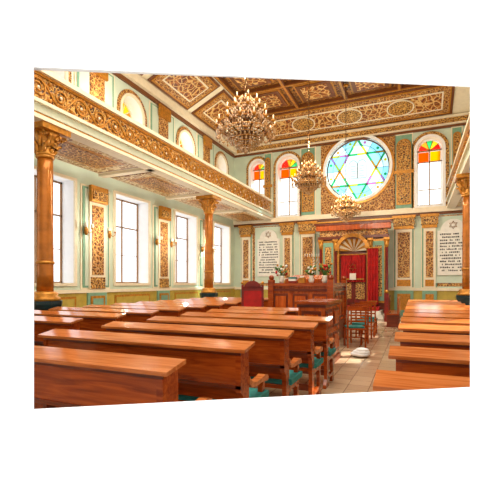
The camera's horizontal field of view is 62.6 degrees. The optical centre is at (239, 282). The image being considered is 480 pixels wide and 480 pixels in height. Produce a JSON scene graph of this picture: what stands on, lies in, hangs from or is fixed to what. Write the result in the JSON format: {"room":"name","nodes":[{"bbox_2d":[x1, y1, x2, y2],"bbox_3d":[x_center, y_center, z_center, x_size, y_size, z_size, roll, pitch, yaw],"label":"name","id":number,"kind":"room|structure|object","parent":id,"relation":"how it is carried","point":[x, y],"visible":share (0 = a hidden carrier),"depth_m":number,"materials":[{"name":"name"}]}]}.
{"room":"house of worship","nodes":[
{"label":"house of worship","id":0,"kind":"room"},
{"bbox_2d":[34,71,233,290],"bbox_3d":[-5.340,-2.950,11.336,0.550,8.900,23.600,0,0,24],"label":"wall","id":1,"kind":"structure","parent":0,"point":[83,176],"depth_m":14.69,"materials":[{"name":"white paint"}]},
{"bbox_2d":[34,175,61,282],"bbox_3d":[-5.706,-1.500,11.005,0.050,3.000,1.800,0,0,24],"label":"window","id":2,"kind":"structure","parent":1,"relation":"in","point":[35,176],"depth_m":11.01,"materials":[{"name":"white glass"}]},
{"bbox_2d":[84,222,93,234],"bbox_3d":[-4.595,-1.625,11.908,0.230,0.350,0.360,0,0,24],"label":"wall sconce","id":3,"kind":"object","parent":1,"relation":"attached to","point":[86,232],"visible":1,"depth_m":11.89,"materials":[{"name":"paint"}]},
{"bbox_2d":[108,227,116,237],"bbox_3d":[-4.190,-1.625,12.822,0.230,0.350,0.360,0,0,24],"label":"wall sconce","id":4,"kind":"object","parent":1,"relation":"attached to","point":[109,228],"visible":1,"depth_m":12.80,"materials":[{"name":"paint"}]},
{"bbox_2d":[116,198,137,282],"bbox_3d":[-4.267,-1.500,14.251,0.050,3.000,1.800,0,0,24],"label":"window","id":5,"kind":"structure","parent":1,"relation":"in","point":[122,201],"depth_m":14.41,"materials":[{"name":"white glass"}]},
{"bbox_2d":[123,101,131,117],"bbox_3d":[-4.267,-5.700,14.251,0.050,1.800,1.150,0,0,24],"label":"window","id":6,"kind":"structure","parent":1,"relation":"in","point":[126,110],"depth_m":14.51,"materials":[{"name":"yellow glass"}]},
{"bbox_2d":[34,71,236,306],"bbox_3d":[-4.984,-2.950,11.178,0.230,8.900,23.600,0,0,24],"label":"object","id":7,"kind":"structure","parent":1,"relation":"attached to","point":[95,289],"depth_m":14.25,"materials":[{"name":"beige paint"}]},
{"bbox_2d":[155,236,162,244],"bbox_3d":[-3.146,-1.625,15.176,0.230,0.350,0.360,0,0,24],"label":"wall sconce","id":8,"kind":"object","parent":1,"relation":"attached to","point":[157,237],"visible":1,"depth_m":15.16,"materials":[{"name":"paint"}]},
{"bbox_2d":[170,238,176,246],"bbox_3d":[-2.741,-1.625,16.090,0.230,0.350,0.360,0,0,24],"label":"wall sconce","id":9,"kind":"object","parent":1,"relation":"attached to","point":[171,242],"visible":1,"depth_m":16.08,"materials":[{"name":"paint"}]},
{"bbox_2d":[176,215,187,282],"bbox_3d":[-2.809,-1.500,17.542,0.050,3.000,1.800,0,0,24],"label":"window","id":10,"kind":"structure","parent":1,"relation":"in","point":[177,216],"depth_m":17.85,"materials":[{"name":"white glass"}]},
{"bbox_2d":[215,226,221,282],"bbox_3d":[-1.391,-1.500,20.742,0.050,3.000,1.800,0,0,24],"label":"window","id":11,"kind":"structure","parent":1,"relation":"in","point":[220,245],"depth_m":21.53,"materials":[{"name":"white glass"}]},
{"bbox_2d":[0,0,479,479],"bbox_3d":[-2.623,-3.600,1.000,14.861,10.200,0.014,0,0,-7],"label":"wall","id":12,"kind":"structure","parent":0,"point":[427,434],"depth_m":1.30,"materials":[{"name":"white paint"}]},
{"bbox_2d":[28,67,470,411],"bbox_3d":[0.082,-0.149,1.301,1.493,1.104,0.039,0,0,-7],"label":"print","id":13,"kind":"object","parent":12,"relation":"attached to","point":[30,71],"visible":1,"depth_m":1.24},
{"bbox_2d":[138,74,469,146],"bbox_3d":[0.681,-7.850,8.448,12.800,0.900,24.000,0,0,24],"label":"ceiling","id":14,"kind":"structure","parent":0,"point":[461,103],"depth_m":16.98,"materials":[{"name":"beige paint"}]},
{"bbox_2d":[214,78,276,153],"bbox_3d":[0.103,-5.311,7.119,1.103,5.966,1.129,0,0,-40],"label":"crystal chandelier","id":15,"kind":"object","parent":14,"relation":"hanging from","point":[242,109],"visible":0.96,"depth_m":6.97,"materials":[{"name":"brown metal"}]},
{"bbox_2d":[140,74,454,141],"bbox_3d":[1.855,-7.872,11.098,12.392,0.856,17.796,0,0,24],"label":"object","id":16,"kind":"structure","parent":14,"relation":"attached to","point":[381,106],"depth_m":17.37,"materials":[{"name":"paint"}]},
{"bbox_2d":[291,80,326,194],"bbox_3d":[1.942,-5.413,11.171,0.998,5.862,1.022,0,0,-40],"label":"crystal chandelier","id":17,"kind":"object","parent":14,"relation":"hanging from","point":[309,168],"visible":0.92,"depth_m":11.08,"materials":[{"name":"brown metal"}]},
{"bbox_2d":[331,82,360,222],"bbox_3d":[4.348,-5.381,16.230,1.208,5.816,1.237,0,0,-40],"label":"crystal chandelier","id":18,"kind":"object","parent":14,"relation":"hanging from","point":[346,201],"visible":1,"depth_m":16.14,"materials":[{"name":"brown metal"}]},
{"bbox_2d":[249,315,402,396],"bbox_3d":[0.695,1.500,8.480,12.800,0.001,23.930,0,0,24],"label":"floor","id":19,"kind":"structure","parent":0,"point":[352,374],"depth_m":7.18,"materials":[{"name":"tile"}]},
{"bbox_2d":[34,120,70,309],"bbox_3d":[-4.177,-0.900,8.469,0.720,4.800,0.720,0,0,24],"label":"gilded column","id":20,"kind":"structure","parent":19,"relation":"on","point":[47,136],"depth_m":8.32,"materials":[{"name":"gold stone"}]},
{"bbox_2d":[34,70,272,222],"bbox_3d":[-3.591,-3.830,11.370,2.140,1.060,22.280,0,0,24],"label":"gallery balcony","id":21,"kind":"object","parent":20,"relation":"on","point":[104,141],"visible":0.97,"depth_m":11.07,"materials":[{"name":"gold paint"}]},
{"bbox_2d":[34,316,82,345],"bbox_3d":[-3.317,0.996,6.151,2.550,1.008,0.660,0,0,24],"label":"wooden pew","id":22,"kind":"object","parent":19,"relation":"on","point":[42,324],"visible":0.08,"depth_m":5.56,"materials":[{"name":"brown wood"}]},
{"bbox_2d":[34,310,125,331],"bbox_3d":[-2.953,0.996,6.974,2.550,1.008,0.660,0,0,24],"label":"wooden pew","id":23,"kind":"object","parent":19,"relation":"on","point":[92,321],"visible":0.05,"depth_m":6.45,"materials":[{"name":"brown wood"}]},
{"bbox_2d":[48,307,158,322],"bbox_3d":[-2.588,0.996,7.797,2.550,1.008,0.660,0,0,24],"label":"wooden pew","id":24,"kind":"object","parent":19,"relation":"on","point":[132,315],"visible":0.07,"depth_m":7.28,"materials":[{"name":"brown wood"}]},
{"bbox_2d":[34,345,211,408],"bbox_3d":[-1.308,0.996,3.095,2.200,1.008,0.660,0,0,24],"label":"wooden pew","id":25,"kind":"object","parent":19,"relation":"on","point":[63,377],"visible":0.22,"depth_m":2.63,"materials":[{"name":"brown wood"}]},
{"bbox_2d":[82,305,185,316],"bbox_3d":[-2.223,0.996,8.620,2.550,1.008,0.660,0,0,24],"label":"wooden pew","id":26,"kind":"object","parent":19,"relation":"on","point":[163,311],"visible":0.06,"depth_m":8.11,"materials":[{"name":"brown wood"}]},
{"bbox_2d":[37,329,268,401],"bbox_3d":[-0.889,0.996,3.894,2.320,1.008,0.660,0,0,24],"label":"wooden pew","id":27,"kind":"object","parent":19,"relation":"on","point":[216,369],"visible":0.31,"depth_m":3.42,"materials":[{"name":"brown wood"}]},
{"bbox_2d":[112,303,206,313],"bbox_3d":[-1.859,0.996,9.443,2.550,1.008,0.660,0,0,24],"label":"wooden pew","id":28,"kind":"object","parent":19,"relation":"on","point":[189,308],"visible":0.09,"depth_m":8.98,"materials":[{"name":"brown wood"}]},
{"bbox_2d":[136,301,224,311],"bbox_3d":[-1.494,0.996,10.266,2.550,1.008,0.660,0,0,24],"label":"wooden pew","id":29,"kind":"object","parent":19,"relation":"on","point":[210,306],"visible":0.04,"depth_m":9.79,"materials":[{"name":"brown wood"}]},
{"bbox_2d":[155,300,239,308],"bbox_3d":[-1.129,0.996,11.088,2.550,1.008,0.660,0,0,24],"label":"wooden pew","id":30,"kind":"object","parent":19,"relation":"on","point":[228,304],"visible":0.07,"depth_m":10.65,"materials":[{"name":"brown wood"}]},
{"bbox_2d":[101,321,301,395],"bbox_3d":[-0.487,0.996,4.700,2.400,1.008,0.660,0,0,24],"label":"wooden pew","id":31,"kind":"object","parent":19,"relation":"on","point":[269,355],"visible":0.33,"depth_m":4.17,"materials":[{"name":"brown wood"}]},
{"bbox_2d":[175,299,240,305],"bbox_3d":[-0.765,0.996,11.911,2.550,1.008,0.660,0,0,24],"label":"wooden pew","id":32,"kind":"object","parent":19,"relation":"on","point":[239,304],"visible":0.02,"depth_m":11.78,"materials":[{"name":"brown wood"}]},
{"bbox_2d":[196,194,220,297],"bbox_3d":[-1.199,-0.900,15.188,0.720,4.800,0.720,0,0,24],"label":"gilded column","id":33,"kind":"structure","parent":19,"relation":"on","point":[208,202],"depth_m":15.04,"materials":[{"name":"gold stone"}]},
{"bbox_2d":[190,298,240,299],"bbox_3d":[-0.400,0.996,12.734,2.550,1.008,0.660,0,0,24],"label":"wooden pew","id":34,"kind":"object","parent":19,"relation":"on","point":[190,298],"visible":0.02,"depth_m":12.63,"materials":[{"name":"brown wood"}]},
{"bbox_2d":[146,316,323,394],"bbox_3d":[-0.100,0.996,5.513,2.450,1.008,0.660,0,0,24],"label":"wooden pew","id":35,"kind":"object","parent":19,"relation":"on","point":[301,343],"visible":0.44,"depth_m":4.97,"materials":[{"name":"brown wood"}]},
{"bbox_2d":[203,297,267,306],"bbox_3d":[-0.036,0.996,13.557,2.550,1.008,0.660,0,0,24],"label":"wooden pew","id":36,"kind":"object","parent":19,"relation":"on","point":[265,299],"visible":0.02,"depth_m":13.30,"materials":[{"name":"brown wood"}]},
{"bbox_2d":[206,309,287,314],"bbox_3d":[0.195,0.996,7.351,1.500,1.008,0.660,0,0,24],"label":"wooden pew","id":37,"kind":"object","parent":19,"relation":"on","point":[236,311],"visible":0.08,"depth_m":7.10,"materials":[{"name":"brown wood"}]},
{"bbox_2d":[241,281,263,306],"bbox_3d":[0.312,0.720,10.030,0.606,1.560,0.553,0,0,4],"label":"armchair","id":38,"kind":"object","parent":19,"relation":"on","point":[252,292],"visible":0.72,"depth_m":10.24,"materials":[{"name":"red fabric"}]},
{"bbox_2d":[180,312,335,388],"bbox_3d":[0.265,0.996,6.336,2.450,1.008,0.660,0,0,24],"label":"wooden pew","id":39,"kind":"object","parent":19,"relation":"on","point":[321,332],"visible":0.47,"depth_m":5.81,"materials":[{"name":"brown wood"}]},
{"bbox_2d":[228,306,297,315],"bbox_3d":[0.560,0.996,8.174,1.500,1.008,0.660,0,0,24],"label":"wooden pew","id":40,"kind":"object","parent":19,"relation":"on","point":[291,311],"visible":0.06,"depth_m":7.89,"materials":[{"name":"brown wood"}]},
{"bbox_2d":[268,275,346,339],"bbox_3d":[2.009,0.640,10.852,1.620,1.720,2.810,0,0,24],"label":"bimah","id":41,"kind":"object","parent":19,"relation":"on","point":[284,295],"visible":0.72,"depth_m":9.79,"materials":[{"name":"brown wood"}]},
{"bbox_2d":[275,264,287,282],"bbox_3d":[1.044,-0.235,9.880,0.320,0.465,0.348,0,0,24],"label":"flower bouquet","id":42,"kind":"object","parent":41,"relation":"on","point":[281,274],"visible":1,"depth_m":9.83,"materials":[{"name":"green plant"}]},
{"bbox_2d":[288,277,297,282],"bbox_3d":[1.312,-0.074,9.749,0.200,0.145,0.130,0,0,24],"label":"book stack","id":43,"kind":"object","parent":41,"relation":"on","point":[290,279],"visible":1,"depth_m":9.70,"materials":[{"name":"white paper"}]},
{"bbox_2d":[298,276,305,282],"bbox_3d":[1.516,-0.087,9.653,0.150,0.170,0.120,0,0,24],"label":"box","id":44,"kind":"object","parent":41,"relation":"on","point":[301,279],"visible":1,"depth_m":9.61,"materials":[{"name":"paint"}]},
{"bbox_2d":[305,265,316,282],"bbox_3d":[1.729,-0.213,9.582,0.298,0.422,0.282,0,0,24],"label":"flower bouquet","id":45,"kind":"object","parent":41,"relation":"on","point":[310,269],"visible":1,"depth_m":9.52,"materials":[{"name":"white plant"}]},
{"bbox_2d":[304,254,319,274],"bbox_3d":[1.908,-0.494,10.475,0.423,0.558,0.162,0,0,24],"label":"menorah","id":46,"kind":"object","parent":41,"relation":"on","point":[307,254],"visible":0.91,"depth_m":10.46,"materials":[{"name":"paint"}]},
{"bbox_2d":[318,262,332,282],"bbox_3d":[2.012,-0.245,9.449,0.332,0.486,0.379,0,0,-13],"label":"flower bouquet","id":47,"kind":"object","parent":41,"relation":"on","point":[322,267],"visible":0.99,"depth_m":9.40,"materials":[{"name":"green plant"}]},
{"bbox_2d":[295,298,341,369],"bbox_3d":[1.508,0.910,7.426,0.560,1.180,1.500,0,0,24],"label":"desk","id":48,"kind":"object","parent":19,"relation":"on","point":[322,307],"visible":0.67,"depth_m":7.03,"materials":[{"name":"brown wood"}]},
{"bbox_2d":[313,218,393,318],"bbox_3d":[5.077,-0.680,17.974,3.520,4.360,2.380,0,0,24],"label":"torah ark","id":49,"kind":"object","parent":19,"relation":"on","point":[357,250],"visible":0.84,"depth_m":18.25,"materials":[{"name":"red fabric"}]},
{"bbox_2d":[365,247,380,303],"bbox_3d":[5.930,-0.330,17.639,0.670,2.560,0.138,0,0,24],"label":"curtain","id":50,"kind":"object","parent":49,"relation":"hanging from","point":[372,252],"depth_m":17.66,"materials":[{"name":"red fabric"}]},
{"bbox_2d":[343,306,366,347],"bbox_3d":[2.699,1.015,9.283,0.460,0.970,0.502,0,0,4],"label":"wooden chair","id":51,"kind":"object","parent":19,"relation":"on","point":[347,327],"visible":0.97,"depth_m":9.08,"materials":[{"name":"brown wood"}]},
{"bbox_2d":[349,304,368,343],"bbox_3d":[3.020,1.015,10.015,0.460,0.970,0.502,0,0,14],"label":"wooden chair","id":52,"kind":"object","parent":19,"relation":"on","point":[367,305],"visible":0.84,"depth_m":9.81,"materials":[{"name":"brown wood"}]},
{"bbox_2d":[350,347,369,356],"bbox_3d":[2.450,1.408,8.047,0.390,0.182,0.390,0,0,24],"label":"crumpled cloth","id":53,"kind":"object","parent":19,"relation":"on","point":[358,352],"visible":1,"depth_m":7.92,"materials":[{"name":"white fabric"}]},
{"bbox_2d":[355,303,374,338],"bbox_3d":[3.425,1.015,10.819,0.460,0.970,0.502,0,0,29],"label":"wooden chair","id":54,"kind":"object","parent":19,"relation":"on","point":[371,320],"visible":0.61,"depth_m":10.68,"materials":[{"name":"brown wood"}]},
{"bbox_2d":[360,301,377,334],"bbox_3d":[3.791,1.015,11.641,0.460,0.970,0.502,0,0,24],"label":"wooden chair","id":55,"kind":"object","parent":19,"relation":"on","point":[372,302],"visible":0.54,"depth_m":11.39,"materials":[{"name":"brown wood"}]},
{"bbox_2d":[384,290,390,320],"bbox_3d":[6.157,0.880,16.413,0.160,1.240,2.200,0,0,24],"label":"railing","id":56,"kind":"object","parent":19,"relation":"on","point":[387,296],"visible":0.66,"depth_m":15.42,"materials":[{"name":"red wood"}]},
{"bbox_2d":[386,296,399,327],"bbox_3d":[5.478,1.000,14.089,0.400,1.000,1.800,0,0,24],"label":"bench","id":57,"kind":"object","parent":19,"relation":"on","point":[393,316],"visible":0.91,"depth_m":13.34,"materials":[{"name":"brown wood"}]},
{"bbox_2d":[373,370,469,390],"bbox_3d":[1.325,0.996,2.126,1.100,1.008,0.660,0,0,24],"label":"wooden pew","id":58,"kind":"object","parent":19,"relation":"on","point":[384,380],"visible":0.12,"depth_m":2.05,"materials":[{"name":"brown wood"}]},
{"bbox_2d":[388,346,469,376],"bbox_3d":[1.810,0.996,2.950,1.280,1.008,0.660,0,0,24],"label":"wooden pew","id":59,"kind":"object","parent":19,"relation":"on","point":[450,362],"visible":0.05,"depth_m":2.84,"materials":[{"name":"brown wood"}]},
{"bbox_2d":[394,332,469,349],"bbox_3d":[2.195,0.996,3.818,1.280,1.008,0.660,0,0,24],"label":"wooden pew","id":60,"kind":"object","parent":19,"relation":"on","point":[425,340],"visible":0.11,"depth_m":3.69,"materials":[{"name":"brown wood"}]},
{"bbox_2d":[408,299,457,301],"bbox_3d":[5.659,0.996,11.635,1.280,1.008,0.660,0,0,24],"label":"wooden pew","id":61,"kind":"object","parent":19,"relation":"on","point":[408,299],"visible":0.03,"depth_m":11.43,"materials":[{"name":"brown wood"}]},
{"bbox_2d":[398,323,469,334],"bbox_3d":[2.580,0.996,4.687,1.280,1.008,0.660,0,0,24],"label":"wooden pew","id":62,"kind":"object","parent":19,"relation":"on","point":[405,327],"visible":0.09,"depth_m":4.55,"materials":[{"name":"brown wood"}]},
{"bbox_2d":[408,301,460,302],"bbox_3d":[5.274,0.996,10.766,1.280,1.008,0.660,0,0,24],"label":"wooden pew","id":63,"kind":"object","parent":19,"relation":"on","point":[408,301],"visible":0.02,"depth_m":10.58,"materials":[{"name":"brown wood"}]},
{"bbox_2d":[401,317,469,325],"bbox_3d":[2.965,0.996,5.555,1.280,1.008,0.660,0,0,24],"label":"wooden pew","id":64,"kind":"object","parent":19,"relation":"on","point":[411,320],"visible":0.1,"depth_m":5.40,"materials":[{"name":"brown wood"}]},
{"bbox_2d":[407,302,464,304],"bbox_3d":[4.889,0.996,9.898,1.280,1.008,0.660,0,0,24],"label":"wooden pew","id":65,"kind":"object","parent":19,"relation":"on","point":[407,302],"visible":0.05,"depth_m":9.67,"materials":[{"name":"brown wood"}]},
{"bbox_2d":[403,313,469,318],"bbox_3d":[3.350,0.996,6.424,1.280,1.008,0.660,0,0,24],"label":"wooden pew","id":66,"kind":"object","parent":19,"relation":"on","point":[418,315],"visible":0.07,"depth_m":6.25,"materials":[{"name":"brown wood"}]},
{"bbox_2d":[404,309,469,313],"bbox_3d":[3.735,0.996,7.292,1.280,1.008,0.660,0,0,24],"label":"wooden pew","id":67,"kind":"object","parent":19,"relation":"on","point":[405,310],"visible":0.02,"depth_m":7.12,"materials":[{"name":"brown wood"}]},
{"bbox_2d":[405,306,469,310],"bbox_3d":[4.120,0.996,8.161,1.280,1.008,0.660,0,0,24],"label":"wooden pew","id":68,"kind":"object","parent":19,"relation":"on","point":[407,307],"visible":0.02,"depth_m":7.96,"materials":[{"name":"brown wood"}]},
{"bbox_2d":[406,304,469,307],"bbox_3d":[4.504,0.996,9.029,1.280,1.008,0.660,0,0,24],"label":"wooden pew","id":69,"kind":"object","parent":19,"relation":"on","point":[412,305],"visible":0.02,"depth_m":8.81,"materials":[{"name":"brown wood"}]},
{"bbox_2d":[454,173,469,304],"bbox_3d":[7.023,-0.900,12.146,0.720,4.800,0.720,0,0,24],"label":"gilded column","id":70,"kind":"structure","parent":19,"relation":"on","point":[462,181],"depth_m":12.03,"materials":[{"name":"gold stone"}]},
{"bbox_2d":[446,113,469,208],"bbox_3d":[6.981,-3.830,10.076,2.120,1.060,16.080,0,0,24],"label":"gallery balcony","id":71,"kind":"object","parent":70,"relation":"on","point":[461,164],"visible":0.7,"depth_m":12.97,"materials":[{"name":"beige paint"}]},
{"bbox_2d":[234,126,464,287],"bbox_3d":[5.624,-2.975,19.602,12.800,8.950,0.400,0,0,24],"label":"wall","id":72,"kind":"structure","parent":0,"point":[240,164],"depth_m":20.12,"materials":[{"name":"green paint"}]},
{"bbox_2d":[253,163,263,192],"bbox_3d":[1.083,-5.700,21.697,0.800,1.800,0.070,0,0,24],"label":"window","id":73,"kind":"structure","parent":72,"relation":"in","point":[259,167],"depth_m":21.71,"materials":[{"name":"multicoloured glass"}]},
{"bbox_2d":[257,230,279,276],"bbox_3d":[1.521,-1.600,21.080,1.250,2.500,0.113,0,0,24],"label":"tablet","id":74,"kind":"object","parent":72,"relation":"attached to","point":[268,245],"visible":0.98,"depth_m":21.05,"materials":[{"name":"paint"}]},
{"bbox_2d":[280,158,296,215],"bbox_3d":[2.628,-5.100,21.012,1.050,3.100,0.070,0,0,24],"label":"window","id":75,"kind":"structure","parent":72,"relation":"in","point":[287,164],"depth_m":21.03,"materials":[{"name":"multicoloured glass"}]},
{"bbox_2d":[233,112,469,314],"bbox_3d":[5.482,-2.975,19.282,12.800,8.950,0.300,0,0,24],"label":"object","id":76,"kind":"structure","parent":72,"relation":"attached to","point":[396,198],"depth_m":18.63,"materials":[{"name":"gold paint"}]},
{"bbox_2d":[327,139,388,198],"bbox_3d":[5.801,-5.600,19.508,3.000,3.049,0.070,0,0,24],"label":"window","id":77,"kind":"structure","parent":72,"relation":"in","point":[364,191],"depth_m":19.48,"materials":[{"name":"multicoloured glass"}]},
{"bbox_2d":[417,139,441,205],"bbox_3d":[8.772,-5.100,18.289,1.050,3.100,0.070,0,0,24],"label":"window","id":78,"kind":"structure","parent":72,"relation":"in","point":[429,145],"depth_m":18.27,"materials":[{"name":"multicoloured glass"}]},
{"bbox_2d":[437,219,461,274],"bbox_3d":[9.475,-1.600,17.555,1.250,2.500,0.113,0,0,24],"label":"tablet","id":79,"kind":"object","parent":72,"relation":"attached to","point":[449,239],"visible":0.84,"depth_m":17.57,"materials":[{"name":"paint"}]}
]}

